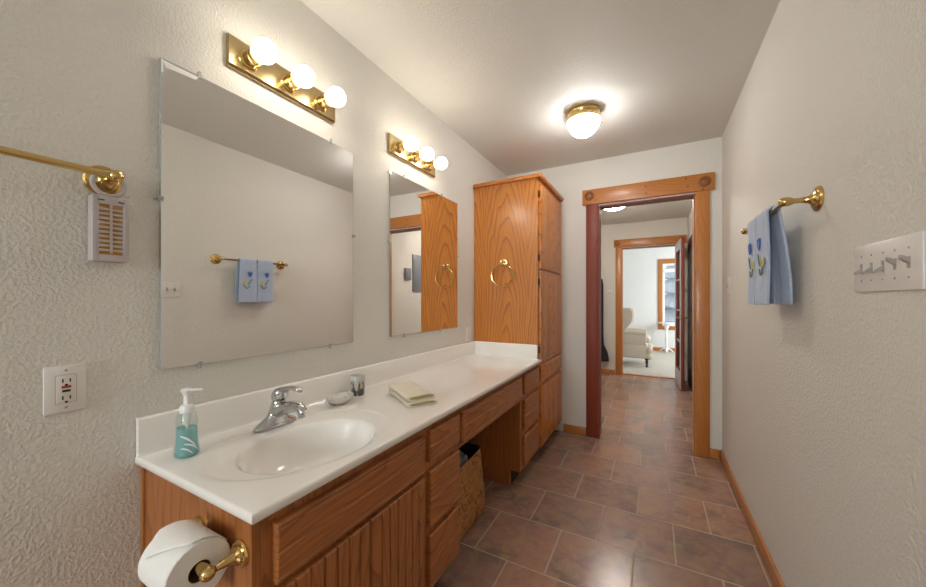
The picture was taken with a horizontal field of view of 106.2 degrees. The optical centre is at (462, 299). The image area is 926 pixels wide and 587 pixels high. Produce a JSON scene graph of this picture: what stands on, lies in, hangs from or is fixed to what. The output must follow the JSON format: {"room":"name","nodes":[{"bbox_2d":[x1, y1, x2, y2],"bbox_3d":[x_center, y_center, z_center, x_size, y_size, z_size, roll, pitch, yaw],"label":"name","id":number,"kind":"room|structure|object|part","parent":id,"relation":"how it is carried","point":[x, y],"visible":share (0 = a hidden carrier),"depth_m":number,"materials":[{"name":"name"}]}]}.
{"room":"bathroom","nodes":[
{"label":"bathroom","id":0,"kind":"room"},
{"bbox_2d":[0,0,506,586],"bbox_3d":[-1.114,-0.014,0.744,0.120,2.440,6.480,0,0,29],"label":"wall","id":1,"kind":"structure","parent":0,"point":[79,79],"depth_m":0.94,"materials":[{"name":"paint"}]},
{"bbox_2d":[0,146,124,194],"bbox_3d":[-1.051,-0.313,0.631,0.098,0.080,0.682,0,0,29],"label":"towel bar","id":2,"kind":"object","parent":1,"relation":"attached to","point":[108,181],"visible":0.89,"depth_m":0.84,"materials":[{"name":"gold metal"}]},
{"bbox_3d":[-0.907,-0.313,0.895,0.098,0.080,0.080,0,0,29],"label":"post","id":3,"kind":"part","parent":2,"relation":"part of","materials":[{"name":"gold metal"}]},
{"bbox_2d":[88,170,128,262],"bbox_3d":[-0.930,-0.218,0.910,0.036,0.236,0.074,0,0,29],"label":"air freshener","id":4,"kind":"object","parent":2,"relation":"hanging from","point":[108,215],"visible":0.84,"depth_m":0.90,"materials":[{"name":"grey plastic"}]},
{"bbox_2d":[91,194,128,262],"bbox_3d":[-0.918,-0.184,0.905,0.010,0.168,0.070,0,0,29],"label":"grille","id":5,"kind":"object","parent":4,"relation":"attached to","point":[109,213],"depth_m":0.90,"materials":[{"name":"grey plastic"}]},
{"bbox_2d":[43,363,85,415],"bbox_3d":[-0.979,0.218,0.856,0.009,0.115,0.072,0,0,29],"label":"outlet","id":6,"kind":"object","parent":1,"relation":"attached to","point":[64,387],"visible":1,"depth_m":0.85,"materials":[{"name":"white plastic"}]},
{"bbox_2d":[55,373,76,404],"bbox_3d":[-0.978,0.218,0.856,0.002,0.069,0.036,0,0,29],"label":"receptacle","id":7,"kind":"object","parent":6,"relation":"attached to","point":[65,383],"depth_m":0.85,"materials":[{"name":"white plastic"}]},
{"bbox_2d":[154,57,355,368],"bbox_3d":[-0.706,-0.254,1.348,0.016,0.942,0.778,0,0,29],"label":"wall mirror","id":8,"kind":"object","parent":1,"relation":"attached to","point":[256,236],"visible":1,"depth_m":1.23,"materials":[{"name":"grey mirror"}]},
{"bbox_2d":[226,32,345,123],"bbox_3d":[-0.632,-0.851,1.341,0.155,0.110,0.446,0,0,29],"label":"vanity light","id":9,"kind":"object","parent":1,"relation":"attached to","point":[256,62],"visible":1,"depth_m":1.30,"materials":[{"name":"gold metal"}]},
{"bbox_2d":[239,46,262,70],"bbox_3d":[-0.732,-0.847,1.214,0.058,0.068,0.068,0,0,29],"label":"socket","id":10,"kind":"object","parent":9,"relation":"attached to","point":[248,61],"depth_m":1.21,"materials":[{"name":"gold metal"}]},
{"bbox_3d":[-0.679,-0.846,1.185,0.088,0.076,0.076,0,0,29],"label":"globe bulb","id":11,"kind":"part","parent":9,"relation":"part of","materials":[{"name":"white glass"}]},
{"bbox_2d":[280,72,300,93],"bbox_3d":[-0.660,-0.847,1.348,0.058,0.068,0.068,0,0,29],"label":"socket","id":12,"kind":"object","parent":9,"relation":"attached to","point":[288,85],"depth_m":1.34,"materials":[{"name":"gold metal"}]},
{"bbox_3d":[-0.606,-0.846,1.319,0.088,0.076,0.076,0,0,29],"label":"globe bulb","id":13,"kind":"part","parent":9,"relation":"part of","materials":[{"name":"white glass"}]},
{"bbox_2d":[314,92,332,111],"bbox_3d":[-0.587,-0.847,1.481,0.058,0.068,0.068,0,0,29],"label":"socket","id":14,"kind":"object","parent":9,"relation":"attached to","point":[321,103],"depth_m":1.47,"materials":[{"name":"gold metal"}]},
{"bbox_3d":[-0.533,-0.846,1.452,0.088,0.076,0.076,0,0,29],"label":"globe bulb","id":15,"kind":"part","parent":9,"relation":"part of","materials":[{"name":"white glass"}]},
{"bbox_2d":[136,341,474,457],"bbox_3d":[-0.404,0.384,1.892,0.024,0.106,2.103,0,0,29],"label":"backsplash","id":16,"kind":"structure","parent":1,"relation":"attached to","point":[155,433],"depth_m":1.26,"materials":[{"name":"stone"}]},
{"bbox_2d":[388,132,446,177],"bbox_3d":[-0.239,-0.860,2.063,0.155,0.110,0.446,0,0,29],"label":"vanity light","id":17,"kind":"object","parent":1,"relation":"attached to","point":[406,151],"visible":1,"depth_m":2.02,"materials":[{"name":"gold metal"}]},
{"bbox_2d":[394,140,407,153],"bbox_3d":[-0.339,-0.856,1.936,0.058,0.068,0.068,0,0,29],"label":"socket","id":18,"kind":"object","parent":17,"relation":"attached to","point":[399,145],"depth_m":1.92,"materials":[{"name":"gold metal"}]},
{"bbox_3d":[-0.286,-0.855,1.907,0.088,0.076,0.076,0,0,29],"label":"globe bulb","id":19,"kind":"part","parent":17,"relation":"part of","materials":[{"name":"white glass"}]},
{"bbox_2d":[411,150,423,162],"bbox_3d":[-0.266,-0.856,2.070,0.058,0.068,0.068,0,0,29],"label":"socket","id":20,"kind":"object","parent":17,"relation":"attached to","point":[416,156],"depth_m":2.06,"materials":[{"name":"gold metal"}]},
{"bbox_3d":[-0.213,-0.855,2.041,0.088,0.076,0.076,0,0,29],"label":"globe bulb","id":21,"kind":"part","parent":17,"relation":"part of","materials":[{"name":"white glass"}]},
{"bbox_2d":[426,160,437,170],"bbox_3d":[-0.194,-0.856,2.203,0.058,0.068,0.068,0,0,29],"label":"socket","id":22,"kind":"object","parent":17,"relation":"attached to","point":[430,165],"depth_m":2.19,"materials":[{"name":"gold metal"}]},
{"bbox_3d":[-0.140,-0.855,2.174,0.088,0.076,0.076,0,0,29],"label":"globe bulb","id":23,"kind":"part","parent":17,"relation":"part of","materials":[{"name":"white glass"}]},
{"bbox_2d":[388,170,458,336],"bbox_3d":[-0.221,-0.256,2.243,0.013,0.944,0.782,0,0,29],"label":"wall mirror","id":24,"kind":"object","parent":1,"relation":"attached to","point":[422,240],"visible":1,"depth_m":2.16,"materials":[{"name":"grey mirror"}]},
{"bbox_2d":[466,327,470,341],"bbox_3d":[0.043,0.270,2.733,0.008,0.112,0.070,0,0,29],"label":"outlet","id":25,"kind":"object","parent":1,"relation":"attached to","point":[468,329],"visible":1,"depth_m":2.73,"materials":[{"name":"white plastic"}]},
{"bbox_2d":[300,0,779,224],"bbox_3d":[0.320,-1.284,1.619,2.153,0.100,9.390,0,0,29],"label":"ceiling","id":26,"kind":"structure","parent":0,"point":[506,76],"depth_m":1.83,"materials":[{"name":"paint"}]},
{"bbox_2d":[567,103,600,137],"bbox_3d":[0.789,-1.151,2.275,0.208,0.166,0.208,0,0,29],"label":"ceiling light","id":27,"kind":"object","parent":26,"relation":"attached to","point":[584,119],"visible":1,"depth_m":2.21,"materials":[{"name":"white glass"}]},
{"bbox_2d":[605,207,623,210],"bbox_3d":[1.802,-1.152,4.143,0.357,0.163,0.357,0,0,29],"label":"ceiling light","id":28,"kind":"object","parent":26,"relation":"attached to","point":[612,209],"visible":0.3,"depth_m":4.12,"materials":[{"name":"white glass"}]},
{"bbox_2d":[433,350,773,586],"bbox_3d":[1.514,1.244,2.779,4.400,0.084,12.570,0,0,29],"label":"floor","id":29,"kind":"structure","parent":0,"point":[632,505],"depth_m":1.97,"materials":[{"name":"tile"}]},
{"bbox_2d":[140,429,424,586],"bbox_3d":[-0.522,0.834,1.129,0.546,0.744,0.632,0,0,29],"label":"base cabinet","id":30,"kind":"object","parent":29,"relation":"on","point":[364,527],"visible":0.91,"depth_m":0.94,"materials":[{"name":"brown wood"}]},
{"bbox_3d":[-0.667,0.834,0.865,0.509,0.744,0.018,0,0,29],"label":"panel","id":31,"kind":"part","parent":30,"relation":"part of","materials":[{"name":"brown wood"}]},
{"bbox_2d":[191,515,249,582],"bbox_3d":[-0.575,0.547,0.759,0.232,0.058,0.080,0,0,29],"label":"paper holder","id":32,"kind":"object","parent":30,"relation":"attached to","point":[239,555],"visible":0.57,"depth_m":0.73,"materials":[{"name":"gold metal"}]},
{"bbox_2d":[138,520,229,586],"bbox_3d":[-0.589,0.551,0.737,0.115,0.126,0.120,0,0,29],"label":"toilet paper roll","id":33,"kind":"object","parent":32,"relation":"on","point":[169,559],"visible":0.97,"depth_m":0.71,"materials":[{"name":"white paper"}]},
{"bbox_3d":[-0.653,0.547,0.802,0.054,0.054,0.080,0,0,29],"label":"post","id":34,"kind":"part","parent":32,"relation":"part of","materials":[{"name":"gold metal"}]},
{"bbox_3d":[-0.498,0.547,0.718,0.058,0.058,0.080,0,0,29],"label":"post","id":35,"kind":"part","parent":32,"relation":"part of","materials":[{"name":"gold metal"}]},
{"bbox_3d":[-0.348,0.868,0.898,0.019,0.436,0.288,0,0,29],"label":"door","id":36,"kind":"part","parent":30,"relation":"part of","materials":[{"name":"brown wood"}]},
{"bbox_2d":[135,341,541,524],"bbox_3d":[-0.170,0.450,1.764,0.557,0.238,2.105,0,0,29],"label":"countertop","id":37,"kind":"structure","parent":30,"relation":"on","point":[251,476],"depth_m":1.20,"materials":[{"name":"stone"}]},
{"bbox_2d":[174,387,202,457],"bbox_3d":[-0.779,0.343,0.982,0.070,0.188,0.057,0,0,29],"label":"soap dispenser","id":38,"kind":"object","parent":37,"relation":"on","point":[186,444],"visible":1,"depth_m":0.97,"materials":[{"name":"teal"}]},
{"bbox_2d":[252,386,307,432],"bbox_3d":[-0.601,0.364,1.188,0.187,0.147,0.158,0,0,29],"label":"faucet","id":39,"kind":"object","parent":37,"relation":"on","point":[278,415],"visible":1,"depth_m":1.18,"materials":[{"name":"silver metal"}]},
{"bbox_3d":[-0.601,0.318,1.188,0.138,0.053,0.055,0,0,29],"label":"lever","id":40,"kind":"part","parent":39,"relation":"part of","materials":[{"name":"silver metal"}]},
{"bbox_3d":[-0.589,0.376,1.182,0.161,0.071,0.055,0,0,29],"label":"spout","id":41,"kind":"part","parent":39,"relation":"part of","materials":[{"name":"silver metal"}]},
{"bbox_2d":[325,392,353,404],"bbox_3d":[-0.523,0.422,1.475,0.092,0.030,0.132,0,0,29],"label":"soap dish","id":42,"kind":"object","parent":37,"relation":"on","point":[343,397],"visible":1,"depth_m":1.48,"materials":[{"name":"white ceramic"}]},
{"bbox_2d":[350,373,364,395],"bbox_3d":[-0.487,0.391,1.607,0.068,0.091,0.068,0,0,29],"label":"tumbler","id":43,"kind":"object","parent":37,"relation":"on","point":[357,381],"visible":0.94,"depth_m":1.58,"materials":[{"name":"glass"}]},
{"bbox_2d":[388,381,437,407],"bbox_3d":[-0.229,0.412,1.543,0.140,0.049,0.262,0,0,-29],"label":"folded washcloth","id":44,"kind":"object","parent":37,"relation":"on","point":[413,395],"visible":1,"depth_m":1.46,"materials":[{"name":"beige fabric"}]},
{"bbox_2d":[458,375,521,447],"bbox_3d":[-0.039,0.556,1.987,0.518,0.188,0.804,0,0,29],"label":"apron","id":45,"kind":"object","parent":37,"relation":"attached to","point":[475,416],"visible":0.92,"depth_m":1.75,"materials":[{"name":"brown wood"}]},
{"bbox_3d":[-0.306,0.774,1.015,0.018,0.625,0.588,0,0,29],"label":"frame","id":46,"kind":"part","parent":30,"relation":"part of","materials":[{"name":"brown wood"}]},
{"bbox_3d":[-0.211,0.868,1.150,0.019,0.436,0.274,0,0,29],"label":"door","id":47,"kind":"part","parent":30,"relation":"part of","materials":[{"name":"brown wood"}]},
{"bbox_2d":[423,410,459,586],"bbox_3d":[-0.300,0.834,1.520,0.528,0.744,0.262,0,0,29],"label":"base cabinet","id":48,"kind":"object","parent":29,"relation":"on","point":[441,475],"visible":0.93,"depth_m":1.36,"materials":[{"name":"brown wood"}]},
{"bbox_3d":[-0.367,0.834,1.416,0.509,0.744,0.016,0,0,29],"label":"panel","id":49,"kind":"part","parent":48,"relation":"part of","materials":[{"name":"brown wood"}]},
{"bbox_3d":[-0.074,0.984,1.401,0.019,0.200,0.226,0,0,29],"label":"drawer","id":50,"kind":"part","parent":48,"relation":"part of","materials":[{"name":"brown wood"}]},
{"bbox_3d":[-0.074,0.749,1.401,0.019,0.211,0.226,0,0,29],"label":"drawer","id":51,"kind":"part","parent":48,"relation":"part of","materials":[{"name":"brown wood"}]},
{"bbox_3d":[-0.074,0.549,1.401,0.019,0.119,0.226,0,0,29],"label":"drawer","id":52,"kind":"part","parent":48,"relation":"part of","materials":[{"name":"brown wood"}]},
{"bbox_2d":[458,442,485,539],"bbox_3d":[-0.069,1.028,1.911,0.276,0.352,0.472,0,0,29],"label":"basket","id":53,"kind":"object","parent":29,"relation":"on","point":[471,501],"visible":0.31,"depth_m":1.87,"materials":[{"name":"wicker"}]},
{"bbox_2d":[460,451,467,466],"bbox_3d":[-0.028,0.961,1.911,0.162,0.230,0.120,0,0,-40],"label":"crumpled bag","id":54,"kind":"object","parent":53,"relation":"in","point":[463,458],"visible":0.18,"depth_m":1.89,"materials":[{"name":"grey plastic"}]},
{"bbox_2d":[468,365,538,484],"bbox_3d":[0.242,0.834,2.514,0.528,0.744,0.388,0,0,29],"label":"base cabinet","id":55,"kind":"object","parent":29,"relation":"on","point":[509,442],"visible":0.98,"depth_m":2.31,"materials":[{"name":"brown wood"}]},
{"bbox_3d":[0.145,0.834,2.356,0.509,0.744,0.016,0,0,29],"label":"panel","id":56,"kind":"part","parent":55,"relation":"part of","materials":[{"name":"brown wood"}]},
{"bbox_3d":[0.323,0.834,2.682,0.509,0.744,0.016,0,0,29],"label":"panel","id":57,"kind":"part","parent":55,"relation":"part of","materials":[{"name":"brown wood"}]},
{"bbox_3d":[0.450,0.784,2.401,0.018,0.644,0.355,0,0,29],"label":"frame","id":58,"kind":"part","parent":55,"relation":"part of","materials":[{"name":"brown wood"}]},
{"bbox_3d":[0.473,0.986,2.407,0.019,0.196,0.316,0,0,29],"label":"drawer","id":59,"kind":"part","parent":55,"relation":"part of","materials":[{"name":"brown wood"}]},
{"bbox_3d":[0.473,0.756,2.407,0.019,0.206,0.316,0,0,29],"label":"drawer","id":60,"kind":"part","parent":55,"relation":"part of","materials":[{"name":"brown wood"}]},
{"bbox_3d":[0.473,0.553,2.407,0.019,0.126,0.316,0,0,29],"label":"drawer","id":61,"kind":"part","parent":55,"relation":"part of","materials":[{"name":"brown wood"}]},
{"bbox_2d":[473,173,563,446],"bbox_3d":[0.503,0.137,2.995,0.558,2.138,0.734,0,0,29],"label":"linen cabinet","id":62,"kind":"object","parent":29,"relation":"on","point":[518,220],"visible":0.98,"depth_m":2.70,"materials":[{"name":"brown wood"}]},
{"bbox_2d":[491,259,512,286],"bbox_3d":[0.302,-0.209,2.669,0.183,0.220,0.066,0,0,29],"label":"towel ring","id":63,"kind":"object","parent":62,"relation":"attached to","point":[503,262],"visible":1,"depth_m":2.66,"materials":[{"name":"gold metal"}]},
{"bbox_3d":[0.302,-0.289,2.669,0.060,0.060,0.066,0,0,29],"label":"post","id":64,"kind":"part","parent":63,"relation":"part of","materials":[{"name":"gold metal"}]},
{"bbox_3d":[0.317,0.150,2.709,0.505,2.112,0.018,0,0,29],"label":"panel","id":65,"kind":"part","parent":62,"relation":"part of","materials":[{"name":"brown wood"}]},
{"bbox_3d":[0.503,-0.919,2.995,0.558,0.026,0.734,0,0,29],"label":"cornice","id":66,"kind":"part","parent":62,"relation":"part of","materials":[{"name":"brown wood"}]},
{"bbox_3d":[0.659,0.874,2.747,0.019,0.455,0.342,0,0,29],"label":"door","id":67,"kind":"part","parent":62,"relation":"part of","materials":[{"name":"brown wood"}]},
{"bbox_3d":[0.659,0.121,2.747,0.019,0.666,0.342,0,0,29],"label":"door","id":68,"kind":"part","parent":62,"relation":"part of","materials":[{"name":"brown wood"}]},
{"bbox_3d":[0.659,-0.552,2.747,0.019,0.636,0.342,0,0,29],"label":"door","id":69,"kind":"part","parent":62,"relation":"part of","materials":[{"name":"brown wood"}]},
{"bbox_3d":[0.715,0.100,2.890,0.020,2.012,0.716,0,0,29],"label":"frame","id":70,"kind":"part","parent":62,"relation":"part of","materials":[{"name":"brown wood"}]},
{"bbox_3d":[0.736,0.552,2.889,0.019,0.128,0.666,0,0,29],"label":"drawer","id":71,"kind":"part","parent":62,"relation":"part of","materials":[{"name":"brown wood"}]},
{"bbox_3d":[0.820,0.874,3.042,0.019,0.455,0.316,0,0,29],"label":"door","id":72,"kind":"part","parent":62,"relation":"part of","materials":[{"name":"brown wood"}]},
{"bbox_3d":[0.820,0.121,3.042,0.019,0.666,0.316,0,0,29],"label":"door","id":73,"kind":"part","parent":62,"relation":"part of","materials":[{"name":"brown wood"}]},
{"bbox_3d":[0.820,-0.552,3.042,0.019,0.636,0.316,0,0,29],"label":"door","id":74,"kind":"part","parent":62,"relation":"part of","materials":[{"name":"brown wood"}]},
{"bbox_2d":[623,307,652,366],"bbox_3d":[3.140,0.676,6.602,0.828,1.059,0.676,0,0,29],"label":"wingback chair","id":75,"kind":"object","parent":29,"relation":"on","point":[636,341],"visible":0.68,"depth_m":6.29,"materials":[{"name":"beige fabric"}]},
{"bbox_3d":[3.009,0.676,6.349,0.610,0.260,0.094,0,0,29],"label":"armrest","id":76,"kind":"part","parent":75,"relation":"part of","materials":[{"name":"beige fabric"}]},
{"bbox_3d":[3.145,0.913,6.599,0.650,0.275,0.600,0,0,29],"label":"seat","id":77,"kind":"part","parent":75,"relation":"part of","materials":[{"name":"beige fabric"}]},
{"bbox_3d":[3.282,0.676,6.850,0.610,0.260,0.094,0,0,29],"label":"armrest","id":78,"kind":"part","parent":75,"relation":"part of","materials":[{"name":"beige fabric"}]},
{"bbox_2d":[623,373,674,378],"bbox_3d":[2.927,1.200,5.486,0.732,0.011,0.065,0,0,29],"label":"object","id":79,"kind":"structure","parent":29,"relation":"on","point":[623,373],"depth_m":5.46,"materials":[{"name":"brown wood"}]},
{"bbox_2d":[658,322,674,352],"bbox_3d":[4.651,0.854,7.941,0.330,0.687,0.333,0,0,29],"label":"pedestal table","id":80,"kind":"object","parent":29,"relation":"on","point":[666,324],"visible":1,"depth_m":7.92,"materials":[{"name":"white paint"}]},
{"bbox_2d":[507,137,721,449],"bbox_3d":[1.224,-0.014,3.094,1.737,2.440,0.115,0,0,29],"label":"wall","id":81,"kind":"structure","parent":0,"point":[704,156],"depth_m":3.04,"materials":[{"name":"paint"}]},
{"bbox_2d":[563,424,585,435],"bbox_3d":[1.008,1.170,3.138,0.197,0.072,0.014,0,0,29],"label":"baseboard","id":82,"kind":"structure","parent":81,"relation":"attached to","point":[568,428],"depth_m":3.13,"materials":[{"name":"brown wood"}]},
{"bbox_2d":[582,172,714,457],"bbox_3d":[1.516,0.117,2.916,0.964,2.178,0.149,0,0,29],"label":"trim","id":83,"kind":"structure","parent":81,"relation":"attached to","point":[703,183],"depth_m":2.80,"materials":[{"name":"brown wood"}]},
{"bbox_3d":[1.137,0.183,3.064,0.098,2.046,0.020,0,0,29],"label":"casing","id":84,"kind":"part","parent":83,"relation":"part of","materials":[{"name":"brown wood"}]},
{"bbox_3d":[1.847,0.183,2.678,0.090,2.046,0.020,0,0,29],"label":"casing","id":85,"kind":"part","parent":83,"relation":"part of","materials":[{"name":"brown wood"}]},
{"bbox_2d":[710,448,719,458],"bbox_3d":[1.915,1.170,2.644,0.062,0.072,0.014,0,0,29],"label":"baseboard","id":86,"kind":"structure","parent":81,"relation":"attached to","point":[714,453],"depth_m":2.64,"materials":[{"name":"brown wood"}]},
{"bbox_2d":[601,217,687,380],"bbox_3d":[2.537,-0.014,5.689,1.913,2.440,0.120,0,0,29],"label":"wall","id":87,"kind":"structure","parent":0,"point":[676,226],"depth_m":5.66,"materials":[{"name":"paint"}]},
{"bbox_2d":[601,279,608,361],"bbox_3d":[2.191,0.261,5.733,0.398,1.470,0.134,0,0,29],"label":"coat","id":88,"kind":"object","parent":87,"relation":"hanging from","point":[604,354],"visible":0.14,"depth_m":5.66,"materials":[{"name":"black fabric"}]},
{"bbox_2d":[601,369,614,373],"bbox_3d":[2.068,1.170,5.869,0.917,0.072,0.014,0,0,29],"label":"baseboard","id":89,"kind":"structure","parent":87,"relation":"attached to","point":[608,371],"depth_m":5.69,"materials":[{"name":"brown wood"}]},
{"bbox_2d":[607,290,611,296],"bbox_3d":[2.404,-0.110,5.687,0.076,0.116,0.012,0,0,29],"label":"switch plate","id":90,"kind":"object","parent":87,"relation":"attached to","point":[609,292],"visible":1,"depth_m":5.69,"materials":[{"name":"white plastic"}]},
{"bbox_2d":[614,235,686,374],"bbox_3d":[2.921,0.117,5.461,1.000,2.178,0.154,0,0,29],"label":"trim","id":91,"kind":"structure","parent":87,"relation":"attached to","point":[618,244],"depth_m":5.60,"materials":[{"name":"brown wood"}]},
{"bbox_3d":[2.517,0.178,5.621,0.092,2.056,0.020,0,0,29],"label":"casing","id":92,"kind":"part","parent":91,"relation":"part of","materials":[{"name":"brown wood"}]},
{"bbox_3d":[3.260,0.178,5.216,0.085,2.056,0.020,0,0,29],"label":"casing","id":93,"kind":"part","parent":91,"relation":"part of","materials":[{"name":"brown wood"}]},
{"bbox_2d":[623,247,674,347],"bbox_3d":[4.554,-0.014,8.360,4.640,2.440,0.140,0,0,29],"label":"wall","id":94,"kind":"structure","parent":0,"point":[640,266],"depth_m":8.37,"materials":[{"name":"paint"}]},
{"bbox_2d":[653,347,674,351],"bbox_3d":[4.517,1.163,8.292,4.400,0.085,0.014,0,0,29],"label":"baseboard","id":95,"kind":"structure","parent":94,"relation":"attached to","point":[654,348],"depth_m":8.21,"materials":[{"name":"brown wood"}]},
{"bbox_2d":[658,258,674,329],"bbox_3d":[5.048,-0.134,8.050,0.925,1.660,0.112,0,0,29],"label":"window","id":96,"kind":"structure","parent":94,"relation":"in","point":[662,263],"depth_m":8.20,"materials":[{"name":"brown wood"}]},
{"bbox_3d":[4.663,-0.134,8.209,0.095,1.660,0.022,0,0,29],"label":"casing","id":97,"kind":"part","parent":96,"relation":"part of","materials":[{"name":"brown wood"}]},
{"bbox_3d":[5.066,-0.124,8.081,0.735,1.460,0.040,0,0,29],"label":"sash","id":98,"kind":"part","parent":96,"relation":"part of","materials":[{"name":"white paint"}]},
{"bbox_3d":[5.027,0.651,8.010,0.735,0.090,0.022,0,0,29],"label":"casing","id":99,"kind":"part","parent":96,"relation":"part of","materials":[{"name":"brown wood"}]},
{"bbox_3d":[5.027,-0.909,8.010,0.735,0.110,0.022,0,0,29],"label":"casing","id":100,"kind":"part","parent":96,"relation":"part of","materials":[{"name":"brown wood"}]},
{"bbox_2d":[664,269,674,271],"bbox_3d":[5.047,-0.694,8.046,0.695,0.080,0.020,0,0,29],"label":"raised blind","id":101,"kind":"object","parent":96,"relation":"attached to","point":[665,270],"depth_m":8.15,"materials":[{"name":"white paint"}]},
{"bbox_2d":[688,0,925,586],"bbox_3d":[1.213,-0.014,1.133,0.120,2.440,9.390,0,0,29],"label":"wall","id":102,"kind":"structure","parent":0,"point":[824,392],"depth_m":1.02,"materials":[{"name":"paint"}]},
{"bbox_2d":[675,238,688,389],"bbox_3d":[3.060,0.185,4.910,0.152,2.018,0.690,0,0,26],"label":"door","id":103,"kind":"structure","parent":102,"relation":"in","point":[680,245],"depth_m":4.62,"materials":[{"name":"grey"}]},
{"bbox_2d":[688,235,691,391],"bbox_3d":[3.063,0.175,4.674,0.017,2.058,0.900,0,0,29],"label":"door","id":104,"kind":"structure","parent":102,"relation":"in","point":[690,238],"depth_m":4.67,"materials":[{"name":"brown wood"}]},
{"bbox_3d":[3.149,-0.269,4.844,0.006,0.850,0.320,0,0,29],"label":"raised panel","id":105,"kind":"part","parent":104,"relation":"part of","materials":[{"name":"brown wood"}]},
{"bbox_3d":[3.149,0.656,4.844,0.006,0.700,0.320,0,0,29],"label":"raised panel","id":106,"kind":"part","parent":104,"relation":"part of","materials":[{"name":"brown wood"}]},
{"bbox_3d":[2.967,-0.269,4.510,0.006,0.850,0.320,0,0,29],"label":"raised panel","id":107,"kind":"part","parent":104,"relation":"part of","materials":[{"name":"brown wood"}]},
{"bbox_3d":[2.967,0.656,4.510,0.006,0.700,0.320,0,0,29],"label":"raised panel","id":108,"kind":"part","parent":104,"relation":"part of","materials":[{"name":"brown wood"}]},
{"bbox_2d":[725,277,729,293],"bbox_3d":[1.818,-0.100,2.393,0.022,0.115,0.072,0,0,29],"label":"switch plate","id":109,"kind":"object","parent":102,"relation":"attached to","point":[728,278],"visible":1,"depth_m":2.37,"materials":[{"name":"white plastic"}]},
{"bbox_3d":[1.825,-0.100,2.389,0.006,0.115,0.072,0,0,29],"label":"plate","id":110,"kind":"part","parent":109,"relation":"part of","materials":[{"name":"white plastic"}]},
{"bbox_2d":[720,450,784,586],"bbox_3d":[0.459,1.170,-0.111,0.014,0.072,6.244,0,0,29],"label":"baseboard","id":111,"kind":"structure","parent":102,"relation":"attached to","point":[772,570],"depth_m":1.75,"materials":[{"name":"brown wood"}]},
{"bbox_2d":[741,185,823,234],"bbox_3d":[1.215,-0.321,1.365,0.098,0.080,0.631,0,0,29],"label":"towel bar","id":112,"kind":"object","parent":102,"relation":"attached to","point":[816,199],"visible":0.63,"depth_m":1.11,"materials":[{"name":"gold metal"}]},
{"bbox_2d":[747,216,774,304],"bbox_3d":[1.233,-0.161,1.431,0.081,0.361,0.138,0,0,29],"label":"hand towel","id":113,"kind":"object","parent":112,"relation":"hanging from","point":[751,227],"visible":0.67,"depth_m":1.42,"materials":[{"name":"blue fabric"}]},
{"bbox_2d":[755,205,792,304],"bbox_3d":[1.164,-0.161,1.306,0.080,0.361,0.138,0,0,29],"label":"hand towel","id":114,"kind":"object","parent":112,"relation":"hanging from","point":[769,229],"visible":0.96,"depth_m":1.28,"materials":[{"name":"blue fabric"}]},
{"bbox_3d":[1.083,-0.321,1.123,0.098,0.080,0.080,0,0,29],"label":"post","id":115,"kind":"part","parent":112,"relation":"part of","materials":[{"name":"gold metal"}]},
{"bbox_2d":[853,231,925,291],"bbox_3d":[0.926,-0.074,0.753,0.019,0.110,0.262,0,0,29],"label":"switch plate","id":116,"kind":"object","parent":102,"relation":"attached to","point":[899,263],"visible":1,"depth_m":0.73,"materials":[{"name":"white plastic"}]},
{"label":"outside","id":117,"kind":"structure","parent":0,"visible":0},
{"bbox_3d":[8.927,1.556,14.296,14.000,0.200,14.350,0,0,29],"label":"ground","id":118,"kind":"structure","parent":117,"visible":0},
{"bbox_2d":[665,266,674,322],"bbox_3d":[6.380,-0.577,10.457,1.715,4.067,1.616,0,0,29],"label":"conifer tree","id":119,"kind":"object","parent":118,"relation":"on","point":[670,276],"visible":0.15,"depth_m":10.21,"materials":[{"name":"grey plant"}]}
]}

